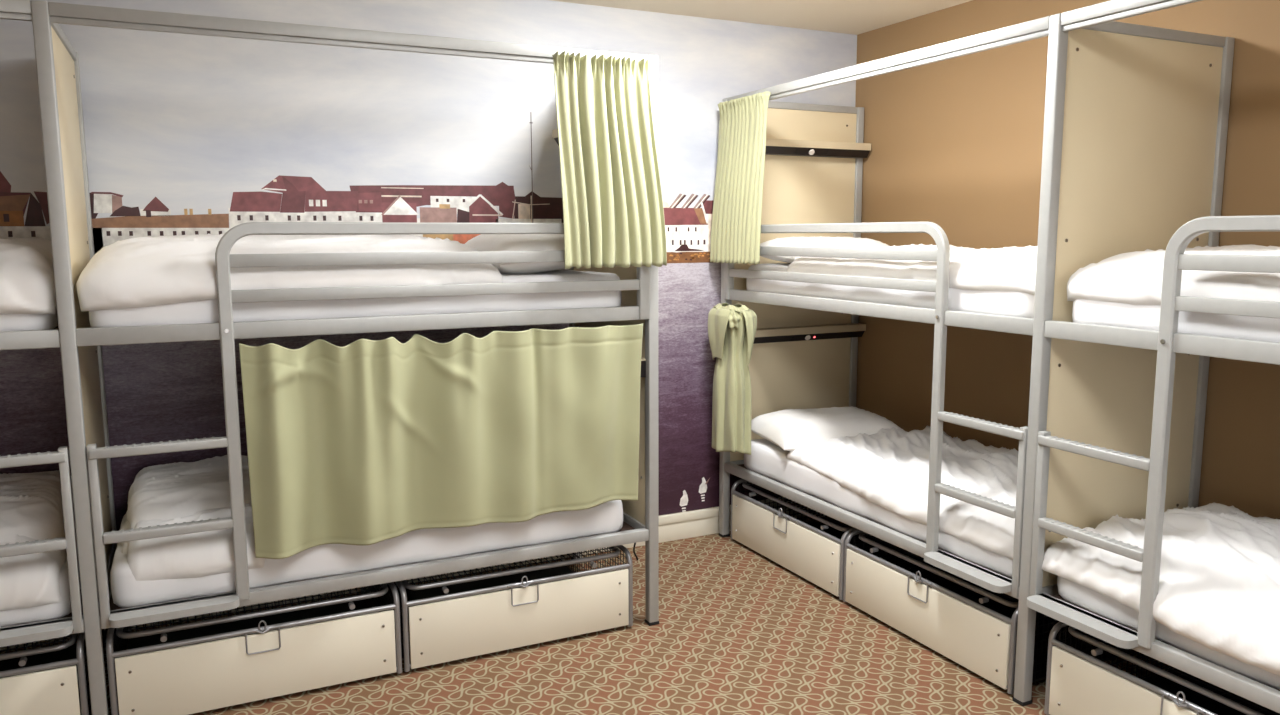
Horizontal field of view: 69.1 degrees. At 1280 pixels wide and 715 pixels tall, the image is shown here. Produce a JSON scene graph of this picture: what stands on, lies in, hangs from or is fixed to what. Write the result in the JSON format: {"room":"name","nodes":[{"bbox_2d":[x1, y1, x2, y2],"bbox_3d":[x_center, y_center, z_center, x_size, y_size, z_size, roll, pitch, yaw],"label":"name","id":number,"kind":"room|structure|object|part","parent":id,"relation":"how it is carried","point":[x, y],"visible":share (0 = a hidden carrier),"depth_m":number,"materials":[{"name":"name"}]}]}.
{"room":"dormitory","nodes":[
{"label":"dormitory","id":0,"kind":"room"},
{"bbox_2d":[0,516,1174,714],"bbox_3d":[-0.275,1.502,1.582,6.190,0.100,5.911,-4,8,-26],"label":"floor","id":1,"kind":"structure","parent":0,"point":[738,631],"depth_m":3.56,"materials":[{"name":"brown carpet"}]},
{"bbox_2d":[0,0,84,646],"bbox_3d":[-2.898,0.114,2.830,2.042,2.338,0.955,-4,8,-26],"label":"bunk bed","id":2,"kind":"object","parent":1,"relation":"on","point":[72,623],"visible":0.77,"depth_m":2.90,"materials":[{"name":"silver metal"}]},
{"bbox_3d":[-2.709,-0.980,2.337,1.996,0.040,0.038,-4,8,-26],"label":"rail","id":3,"kind":"part","parent":2,"relation":"part of","materials":[{"name":"silver metal"}]},
{"bbox_2d":[0,304,57,330],"bbox_3d":[-2.870,-0.135,2.839,1.895,0.160,0.791,-4,8,-26],"label":"mattress","id":4,"kind":"object","parent":2,"relation":"on","point":[8,322],"visible":0.16,"depth_m":2.89,"materials":[{"name":"white fabric"}]},
{"bbox_2d":[0,239,55,313],"bbox_3d":[-2.602,-0.257,2.922,1.381,0.243,0.817,-4,8,-26],"label":"duvet","id":5,"kind":"object","parent":4,"relation":"on","point":[27,283],"visible":0.76,"depth_m":2.88,"materials":[{"name":"white fabric"}]},
{"bbox_3d":[-2.707,0.000,2.469,1.996,0.055,0.038,-4,8,-26],"label":"rail","id":6,"kind":"part","parent":2,"relation":"part of","materials":[{"name":"silver metal"}]},
{"bbox_2d":[0,531,80,627],"bbox_3d":[-2.867,0.785,2.962,1.896,0.161,0.791,-4,8,-26],"label":"mattress","id":7,"kind":"object","parent":2,"relation":"on","point":[53,611],"visible":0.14,"depth_m":3.00,"materials":[{"name":"white fabric"}]},
{"bbox_2d":[0,469,75,610],"bbox_3d":[-2.541,0.641,3.071,1.152,0.302,0.814,-4,8,-26],"label":"duvet","id":8,"kind":"object","parent":7,"relation":"on","point":[31,508],"visible":0.8,"depth_m":3.09,"materials":[{"name":"white fabric"}]},
{"bbox_3d":[-2.704,0.925,2.591,1.996,0.047,0.038,-4,8,-26],"label":"rail","id":9,"kind":"part","parent":2,"relation":"part of","materials":[{"name":"silver metal"}]},
{"bbox_2d":[0,628,107,714],"bbox_3d":[-2.411,1.069,3.186,0.954,0.324,0.826,-4,8,-26],"label":"locker","id":10,"kind":"object","parent":1,"relation":"on","point":[54,679],"visible":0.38,"depth_m":3.00,"materials":[{"name":"beige laminate"}]},
{"bbox_3d":[-2.415,0.919,3.174,0.883,0.005,0.730,-4,8,-26],"label":"lid","id":11,"kind":"part","parent":10,"relation":"part of","materials":[{"name":"black metal"}]},
{"bbox_3d":[-2.415,0.925,3.174,0.903,0.020,0.750,-4,8,-26],"label":"lid frame","id":12,"kind":"part","parent":10,"relation":"part of","materials":[{"name":"grey metal"}]},
{"bbox_3d":[-2.239,1.148,2.839,0.907,0.242,0.014,-4,8,-26],"label":"panel","id":13,"kind":"part","parent":10,"relation":"part of","materials":[{"name":"beige laminate"}]},
{"bbox_2d":[0,643,88,712],"bbox_3d":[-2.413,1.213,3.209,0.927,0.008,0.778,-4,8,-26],"label":"drawer","id":14,"kind":"object","parent":10,"relation":"on","point":[69,653],"depth_m":3.57,"materials":[{"name":"beige wood"}]},
{"bbox_2d":[106,582,401,714],"bbox_3d":[-1.496,1.008,3.626,0.954,0.324,0.826,-4,8,-26],"label":"locker","id":15,"kind":"object","parent":1,"relation":"on","point":[188,668],"visible":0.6,"depth_m":3.28,"materials":[{"name":"beige laminate"}]},
{"bbox_3d":[-1.500,0.864,3.614,0.903,0.020,0.750,-4,8,-26],"label":"lid frame","id":16,"kind":"part","parent":15,"relation":"part of","materials":[{"name":"grey metal"}]},
{"bbox_3d":[-1.500,0.858,3.613,0.883,0.005,0.730,-4,8,-26],"label":"lid","id":17,"kind":"part","parent":15,"relation":"part of","materials":[{"name":"black metal"}]},
{"bbox_3d":[-1.319,0.995,3.256,0.114,0.079,0.007,-4,8,-26],"label":"latch handle","id":18,"kind":"part","parent":15,"relation":"part of","materials":[{"name":"grey metal"}]},
{"bbox_2d":[31,0,658,714],"bbox_3d":[-1.042,-0.010,3.721,2.088,2.338,0.955,-4,8,-26],"label":"bunk bed","id":19,"kind":"object","parent":1,"relation":"on","point":[91,453],"visible":0.64,"depth_m":3.18,"materials":[{"name":"silver metal"}]},
{"bbox_3d":[-1.976,-1.093,3.156,0.036,0.036,0.803,-4,8,-26],"label":"panel rail","id":20,"kind":"part","parent":19,"relation":"part of","materials":[{"name":"silver metal"}]},
{"bbox_3d":[-1.788,0.092,2.929,0.044,2.326,0.044,-4,8,-26],"label":"post","id":21,"kind":"part","parent":19,"relation":"part of","materials":[{"name":"silver metal"}]},
{"bbox_3d":[-1.973,-0.141,3.282,0.018,1.884,0.803,-4,8,-26],"label":"panel","id":22,"kind":"part","parent":19,"relation":"part of","materials":[{"name":"beige laminate"}]},
{"bbox_3d":[-2.158,-0.008,3.684,0.044,2.326,0.044,-4,8,-26],"label":"post","id":23,"kind":"part","parent":19,"relation":"part of","materials":[{"name":"silver metal"}]},
{"bbox_3d":[-1.970,0.815,3.409,0.036,0.045,0.803,-4,8,-26],"label":"panel rail","id":24,"kind":"part","parent":19,"relation":"part of","materials":[{"name":"silver metal"}]},
{"bbox_3d":[-0.873,-1.103,3.217,1.996,0.040,0.038,-4,8,-26],"label":"rail","id":25,"kind":"part","parent":19,"relation":"part of","materials":[{"name":"silver metal"}]},
{"bbox_2d":[89,269,620,327],"bbox_3d":[-1.072,-0.256,3.702,1.895,0.161,0.791,-4,8,-26],"label":"mattress","id":26,"kind":"object","parent":19,"relation":"on","point":[202,311],"visible":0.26,"depth_m":3.33,"materials":[{"name":"white fabric"}]},
{"bbox_2d":[77,234,502,310],"bbox_3d":[-1.299,-0.351,3.546,1.415,0.247,0.816,-4,8,-26],"label":"duvet","id":27,"kind":"object","parent":26,"relation":"on","point":[139,272],"visible":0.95,"depth_m":3.16,"materials":[{"name":"white fabric"}]},
{"bbox_2d":[464,234,573,273],"bbox_3d":[-0.487,-0.458,3.938,0.440,0.203,0.700,-4,8,-26],"label":"pillow","id":28,"kind":"object","parent":26,"relation":"on","point":[482,242],"visible":0.32,"depth_m":3.66,"materials":[{"name":"white fabric"}]},
{"bbox_3d":[-0.871,-0.123,3.350,1.996,0.055,0.038,-4,8,-26],"label":"rail","id":29,"kind":"part","parent":19,"relation":"part of","materials":[{"name":"silver metal"}]},
{"bbox_2d":[110,500,622,607],"bbox_3d":[-1.070,0.665,3.824,1.896,0.160,0.790,-4,8,-26],"label":"mattress","id":30,"kind":"object","parent":19,"relation":"on","point":[431,544],"visible":0.27,"depth_m":3.45,"materials":[{"name":"white fabric"}]},
{"bbox_2d":[119,456,264,579],"bbox_3d":[-1.386,0.563,3.638,1.155,0.270,0.792,-4,8,-26],"label":"duvet","id":31,"kind":"object","parent":30,"relation":"on","point":[180,492],"visible":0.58,"depth_m":3.30,"materials":[{"name":"white fabric"}]},
{"bbox_3d":[-0.868,0.802,3.473,1.996,0.047,0.038,-4,8,-26],"label":"rail","id":32,"kind":"part","parent":19,"relation":"part of","materials":[{"name":"silver metal"}]},
{"bbox_3d":[-0.702,0.149,3.451,1.536,1.286,0.032,-4,8,-26],"label":"guard rail","id":33,"kind":"part","parent":19,"relation":"part of","materials":[{"name":"silver metal"}]},
{"bbox_2d":[239,324,642,558],"bbox_3d":[-0.655,0.278,3.462,1.502,0.744,0.098,-4,8,-26],"label":"curtain","id":34,"kind":"object","parent":19,"relation":"hanging from","point":[362,441],"visible":1,"depth_m":3.42,"materials":[{"name":"green fabric"}]},
{"bbox_2d":[552,129,557,137],"bbox_3d":[-0.192,-1.013,4.052,0.085,0.037,0.855,-4,8,-26],"label":"shelf","id":35,"kind":"object","parent":19,"relation":"attached to","point":[554,132],"depth_m":4.38,"materials":[{"name":"beige wood"}]},
{"bbox_3d":[-0.322,-0.131,4.565,0.044,2.326,0.044,-4,8,-26],"label":"post","id":36,"kind":"part","parent":19,"relation":"part of","materials":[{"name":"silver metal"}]},
{"bbox_2d":[552,51,666,268],"bbox_3d":[-0.107,-0.747,3.573,0.461,0.800,0.061,-4,8,-26],"label":"curtain","id":37,"kind":"object","parent":19,"relation":"hanging from","point":[613,211],"visible":1,"depth_m":3.56,"materials":[{"name":"green fabric"}]},
{"bbox_3d":[-0.138,-0.265,4.163,0.018,1.884,0.803,-4,8,-26],"label":"panel","id":38,"kind":"part","parent":19,"relation":"part of","materials":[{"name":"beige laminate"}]},
{"bbox_3d":[-0.135,0.692,4.290,0.036,0.045,0.803,-4,8,-26],"label":"panel rail","id":39,"kind":"part","parent":19,"relation":"part of","materials":[{"name":"silver metal"}]},
{"bbox_2d":[633,543,637,559],"bbox_3d":[-0.020,0.808,3.918,0.020,0.092,0.032,-4,8,-26],"label":"power cable","id":40,"kind":"object","parent":19,"relation":"hanging from","point":[634,543],"visible":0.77,"depth_m":3.91,"materials":[{"name":"black plastic"}]},
{"bbox_3d":[0.048,-0.031,3.809,0.044,2.326,0.044,-4,8,-26],"label":"post","id":41,"kind":"part","parent":19,"relation":"part of","materials":[{"name":"silver metal"}]},
{"bbox_2d":[372,545,632,671],"bbox_3d":[-0.630,0.950,4.041,0.954,0.324,0.826,-4,8,-26],"label":"locker","id":42,"kind":"object","parent":1,"relation":"on","point":[448,620],"visible":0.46,"depth_m":3.69,"materials":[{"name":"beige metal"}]},
{"bbox_2d":[381,566,575,656],"bbox_3d":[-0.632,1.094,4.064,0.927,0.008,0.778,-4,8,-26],"label":"drawer","id":43,"kind":"object","parent":42,"relation":"on","point":[412,595],"depth_m":4.22,"materials":[{"name":"beige wood"}]},
{"bbox_3d":[-0.634,0.806,4.029,0.903,0.020,0.750,-4,8,-26],"label":"lid frame","id":44,"kind":"part","parent":42,"relation":"part of","materials":[{"name":"grey metal"}]},
{"bbox_3d":[-0.634,0.800,4.028,0.883,0.005,0.730,-4,8,-26],"label":"lid","id":45,"kind":"part","parent":42,"relation":"part of","materials":[{"name":"black metal"}]},
{"bbox_3d":[-0.459,1.029,3.694,0.907,0.242,0.014,-4,8,-26],"label":"panel","id":46,"kind":"part","parent":42,"relation":"part of","materials":[{"name":"beige laminate"}]},
{"bbox_3d":[-0.454,0.937,3.671,0.114,0.079,0.007,-4,8,-26],"label":"latch handle","id":47,"kind":"part","parent":42,"relation":"part of","materials":[{"name":"grey metal"}]},
{"bbox_2d":[731,479,948,599],"bbox_3d":[1.054,0.850,4.752,0.826,0.324,0.954,-4,8,-26],"label":"locker","id":48,"kind":"object","parent":1,"relation":"on","point":[814,551],"visible":0.52,"depth_m":4.55,"materials":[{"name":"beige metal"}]},
{"bbox_3d":[0.689,0.814,4.568,0.007,0.079,0.114,-4,8,-26],"label":"latch handle","id":49,"kind":"part","parent":48,"relation":"part of","materials":[{"name":"beige metal"}]},
{"bbox_3d":[0.699,0.906,4.586,0.014,0.242,0.907,-4,8,-26],"label":"panel","id":50,"kind":"part","parent":48,"relation":"part of","materials":[{"name":"beige laminate"}]},
{"bbox_3d":[1.060,0.707,4.736,0.750,0.020,0.903,-4,8,-26],"label":"lid frame","id":51,"kind":"part","parent":48,"relation":"part of","materials":[{"name":"grey metal"}]},
{"bbox_3d":[1.060,0.700,4.735,0.730,0.005,0.883,-4,8,-26],"label":"lid","id":52,"kind":"part","parent":48,"relation":"part of","materials":[{"name":"black metal"}]},
{"bbox_2d":[798,519,948,578],"bbox_3d":[1.058,0.994,4.772,0.778,0.008,0.927,-4,8,-26],"label":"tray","id":53,"kind":"object","parent":48,"relation":"on","point":[832,531],"depth_m":4.74,"materials":[{"name":"beige metal"}]},
{"bbox_2d":[718,13,1234,705],"bbox_3d":[1.257,-0.083,4.212,0.955,2.338,2.088,-4,8,-26],"label":"bunk bed","id":54,"kind":"object","parent":1,"relation":"on","point":[1136,116],"visible":0.69,"depth_m":3.33,"materials":[{"name":"silver metal"}]},
{"bbox_3d":[0.458,-0.185,4.952,0.044,2.326,0.044,-4,8,-26],"label":"post","id":55,"kind":"part","parent":54,"relation":"part of","materials":[{"name":"silver metal"}]},
{"bbox_2d":[708,303,756,454],"bbox_3d":[0.464,0.108,4.768,0.180,0.763,0.374,-4,8,-26],"label":"curtain","id":56,"kind":"object","parent":54,"relation":"hanging from","point":[731,328],"visible":1,"depth_m":4.68,"materials":[{"name":"green fabric"}]},
{"bbox_3d":[0.842,0.563,5.237,0.803,0.045,0.036,-4,8,-26],"label":"panel rail","id":57,"kind":"part","parent":54,"relation":"part of","materials":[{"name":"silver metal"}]},
{"bbox_2d":[710,91,770,264],"bbox_3d":[0.491,-0.878,4.642,0.073,0.815,0.472,-4,8,-26],"label":"curtain","id":58,"kind":"object","parent":54,"relation":"hanging from","point":[738,193],"visible":1,"depth_m":4.61,"materials":[{"name":"green fabric"}]},
{"bbox_3d":[0.839,-0.394,5.110,0.803,1.884,0.018,-4,8,-26],"label":"panel","id":59,"kind":"part","parent":54,"relation":"part of","materials":[{"name":"beige laminate"}]},
{"bbox_2d":[755,323,865,336],"bbox_3d":[0.873,-0.149,5.101,0.855,0.037,0.085,-4,8,-26],"label":"shelf","id":60,"kind":"object","parent":54,"relation":"attached to","point":[764,329],"depth_m":5.11,"materials":[{"name":"beige wood"}]},
{"bbox_3d":[0.836,-1.345,4.984,0.803,0.036,0.036,-4,8,-26],"label":"panel rail","id":61,"kind":"part","parent":54,"relation":"part of","materials":[{"name":"silver metal"}]},
{"bbox_2d":[766,138,870,149],"bbox_3d":[0.870,-1.138,4.970,0.855,0.037,0.085,-4,8,-26],"label":"shelf","id":62,"kind":"object","parent":54,"relation":"attached to","point":[771,143],"depth_m":4.97,"materials":[{"name":"beige wood"}]},
{"bbox_3d":[0.812,0.043,4.213,0.032,1.286,1.536,-4,8,-26],"label":"guard rail","id":63,"kind":"part","parent":54,"relation":"part of","materials":[{"name":"silver metal"}]},
{"bbox_3d":[1.221,-0.236,5.317,0.044,2.326,0.044,-4,8,-26],"label":"post","id":64,"kind":"part","parent":54,"relation":"part of","materials":[{"name":"silver metal"}]},
{"bbox_3d":[0.906,0.707,4.145,0.038,0.047,1.996,-4,8,-26],"label":"rail","id":65,"kind":"part","parent":54,"relation":"part of","materials":[{"name":"silver metal"}]},
{"bbox_2d":[744,438,1012,577],"bbox_3d":[1.291,0.595,4.294,0.791,0.160,1.895,-4,8,-26],"label":"mattress","id":66,"kind":"object","parent":54,"relation":"on","point":[767,459],"visible":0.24,"depth_m":4.15,"materials":[{"name":"white fabric"}]},
{"bbox_2d":[751,407,898,450],"bbox_3d":[0.966,0.363,4.846,0.720,0.175,0.460,-3,8,-19],"label":"pillow","id":67,"kind":"object","parent":66,"relation":"on","point":[791,429],"visible":0.77,"depth_m":4.70,"materials":[{"name":"white fabric"}]},
{"bbox_2d":[787,426,1017,559],"bbox_3d":[1.361,0.510,4.086,0.802,0.230,1.500,-4,8,-26],"label":"duvet","id":68,"kind":"object","parent":66,"relation":"on","point":[889,469],"visible":0.62,"depth_m":3.94,"materials":[{"name":"white fabric"}]},
{"bbox_3d":[0.903,-0.218,4.022,0.038,0.055,1.996,-4,8,-26],"label":"rail","id":69,"kind":"part","parent":54,"relation":"part of","materials":[{"name":"silver metal"}]},
{"bbox_3d":[0.899,-1.198,3.890,0.038,0.040,1.996,-4,8,-26],"label":"rail","id":70,"kind":"part","parent":54,"relation":"part of","materials":[{"name":"silver metal"}]},
{"bbox_2d":[746,264,1034,317],"bbox_3d":[1.288,-0.326,4.171,0.791,0.160,1.895,-4,8,-26],"label":"mattress","id":71,"kind":"object","parent":54,"relation":"on","point":[1006,303],"visible":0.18,"depth_m":3.74,"materials":[{"name":"white fabric"}]},
{"bbox_2d":[760,236,888,262],"bbox_3d":[0.973,-0.554,4.818,0.700,0.147,0.400,-4,8,-26],"label":"pillow","id":72,"kind":"object","parent":71,"relation":"on","point":[814,241],"visible":0.49,"depth_m":4.69,"materials":[{"name":"white fabric"}]},
{"bbox_2d":[786,243,1036,294],"bbox_3d":[1.360,-0.401,3.977,0.789,0.166,1.539,-4,8,-26],"label":"duvet","id":73,"kind":"object","parent":71,"relation":"on","point":[1006,268],"visible":0.58,"depth_m":3.54,"materials":[{"name":"white fabric"}]},
{"bbox_3d":[1.348,0.055,3.131,0.044,2.326,0.044,-4,8,-26],"label":"post","id":74,"kind":"part","parent":54,"relation":"part of","materials":[{"name":"silver metal"}]},
{"bbox_3d":[1.731,0.802,3.417,0.803,0.045,0.036,-4,8,-26],"label":"panel rail","id":75,"kind":"part","parent":54,"relation":"part of","materials":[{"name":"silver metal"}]},
{"bbox_3d":[1.728,-0.154,3.290,0.803,1.884,0.018,-4,8,-26],"label":"panel","id":76,"kind":"part","parent":54,"relation":"part of","materials":[{"name":"beige laminate"}]},
{"bbox_3d":[1.725,-1.106,3.163,0.803,0.036,0.036,-4,8,-26],"label":"panel rail","id":77,"kind":"part","parent":54,"relation":"part of","materials":[{"name":"silver metal"}]},
{"bbox_3d":[2.110,0.004,3.497,0.044,2.326,0.044,-4,8,-26],"label":"post","id":78,"kind":"part","parent":54,"relation":"part of","materials":[{"name":"silver metal"}]},
{"bbox_2d":[843,529,1137,693],"bbox_3d":[1.473,0.963,3.893,0.826,0.324,0.954,-4,8,-26],"label":"locker","id":79,"kind":"object","parent":1,"relation":"on","point":[974,626],"visible":0.41,"depth_m":3.66,"materials":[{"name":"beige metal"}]},
{"bbox_3d":[1.108,0.927,3.710,0.007,0.079,0.114,-4,8,-26],"label":"latch handle","id":80,"kind":"part","parent":79,"relation":"part of","materials":[{"name":"grey metal"}]},
{"bbox_3d":[1.119,1.019,3.727,0.014,0.242,0.907,-4,8,-26],"label":"panel","id":81,"kind":"part","parent":79,"relation":"part of","materials":[{"name":"beige laminate"}]},
{"bbox_3d":[1.480,0.820,3.878,0.750,0.020,0.903,-4,8,-26],"label":"lid frame","id":82,"kind":"part","parent":79,"relation":"part of","materials":[{"name":"grey metal"}]},
{"bbox_3d":[1.480,0.813,3.877,0.730,0.005,0.883,-4,8,-26],"label":"lid","id":83,"kind":"part","parent":79,"relation":"part of","materials":[{"name":"black metal"}]},
{"bbox_2d":[921,574,1137,682],"bbox_3d":[1.477,1.107,3.914,0.778,0.008,0.927,-4,8,-26],"label":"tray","id":84,"kind":"object","parent":79,"relation":"on","point":[1007,611],"depth_m":3.71,"materials":[{"name":"beige metal"}]},
{"bbox_2d":[1027,0,1279,713],"bbox_3d":[2.157,0.159,2.372,0.955,2.338,2.042,-4,8,-26],"label":"bunk bed","id":85,"kind":"object","parent":1,"relation":"on","point":[1167,341],"visible":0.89,"depth_m":2.73,"materials":[{"name":"silver metal"}]},
{"bbox_3d":[1.788,-0.959,2.070,0.038,0.040,1.996,-4,8,-26],"label":"rail","id":86,"kind":"part","parent":85,"relation":"part of","materials":[{"name":"silver metal"}]},
{"bbox_3d":[1.796,0.946,2.324,0.038,0.047,1.996,-4,8,-26],"label":"rail","id":87,"kind":"part","parent":85,"relation":"part of","materials":[{"name":"silver metal"}]},
{"bbox_3d":[1.793,0.021,2.201,0.038,0.055,1.996,-4,8,-26],"label":"rail","id":88,"kind":"part","parent":85,"relation":"part of","materials":[{"name":"silver metal"}]},
{"bbox_2d":[1057,576,1279,689],"bbox_3d":[2.162,0.830,2.512,0.791,0.159,1.895,-4,8,-26],"label":"mattress","id":89,"kind":"object","parent":85,"relation":"on","point":[1086,598],"visible":0.16,"depth_m":2.85,"materials":[{"name":"white fabric"}]},
{"bbox_2d":[1041,500,1279,674],"bbox_3d":[2.023,0.689,2.689,0.839,0.279,1.483,-4,8,-26],"label":"duvet","id":90,"kind":"object","parent":89,"relation":"on","point":[1219,578],"visible":0.87,"depth_m":2.78,"materials":[{"name":"white fabric"}]},
{"bbox_2d":[1072,299,1279,341],"bbox_3d":[2.159,-0.091,2.389,0.791,0.160,1.895,-4,8,-26],"label":"mattress","id":91,"kind":"object","parent":85,"relation":"on","point":[1088,311],"visible":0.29,"depth_m":2.69,"materials":[{"name":"white fabric"}]},
{"bbox_2d":[1067,244,1279,305],"bbox_3d":[2.048,-0.216,2.570,0.804,0.187,1.465,-4,8,-26],"label":"duvet","id":92,"kind":"object","parent":91,"relation":"on","point":[1135,277],"visible":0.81,"depth_m":2.81,"materials":[{"name":"white fabric"}]},
{"bbox_3d":[1.859,0.324,2.072,0.032,1.286,1.536,-4,8,-26],"label":"guard rail","id":93,"kind":"part","parent":85,"relation":"part of","materials":[{"name":"silver metal"}]},
{"bbox_2d":[1044,622,1279,714],"bbox_3d":[1.950,1.091,2.917,0.826,0.324,0.954,-4,8,-26],"label":"locker","id":94,"kind":"object","parent":1,"relation":"on","point":[1075,685],"visible":0.53,"depth_m":3.01,"materials":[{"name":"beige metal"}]},
{"bbox_3d":[1.596,1.147,2.751,0.014,0.242,0.907,-4,8,-26],"label":"panel","id":95,"kind":"part","parent":94,"relation":"part of","materials":[{"name":"beige laminate"}]},
{"bbox_3d":[1.585,1.055,2.734,0.007,0.079,0.114,-4,8,-26],"label":"latch handle","id":96,"kind":"part","parent":94,"relation":"part of","materials":[{"name":"grey metal"}]},
{"bbox_2d":[1133,668,1279,714],"bbox_3d":[1.954,1.235,2.938,0.778,0.008,0.927,-4,8,-26],"label":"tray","id":97,"kind":"object","parent":94,"relation":"on","point":[1194,697],"depth_m":3.27,"materials":[{"name":"beige metal"}]},
{"bbox_2d":[550,0,856,515],"bbox_3d":[-1.590,-0.211,4.083,6.390,2.844,0.100,-4,8,-26],"label":"wall","id":98,"kind":"structure","parent":0,"point":[550,0],"depth_m":5.03,"materials":[{"name":"paint"}]},
{"bbox_2d":[0,497,824,650],"bbox_3d":[-1.558,1.034,4.190,6.190,0.147,0.023,-4,8,-26],"label":"baseboard","id":99,"kind":"structure","parent":98,"relation":"attached to","point":[677,526],"depth_m":5.01,"materials":[{"name":"beige paint"}]},
{"bbox_2d":[0,0,856,530],"bbox_3d":[-1.568,-0.320,4.021,6.186,2.610,0.004,-4,8,-26],"label":"wall mural","id":100,"kind":"object","parent":98,"relation":"attached to","point":[186,134],"visible":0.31,"depth_m":4.06,"materials":[{"name":"paint"}]},
{"bbox_2d":[552,0,971,34],"bbox_3d":[-0.284,-1.318,1.207,6.390,0.100,6.111,-4,8,-26],"label":"ceiling","id":101,"kind":"structure","parent":0,"point":[856,17],"depth_m":4.61,"materials":[{"name":"paint"}]},
{"bbox_2d":[855,0,1279,518],"bbox_3d":[2.551,-0.048,2.759,0.100,2.844,5.911,-4,8,-26],"label":"wall","id":102,"kind":"structure","parent":0,"point":[956,143],"depth_m":4.38,"materials":[{"name":"paint"}]}
]}

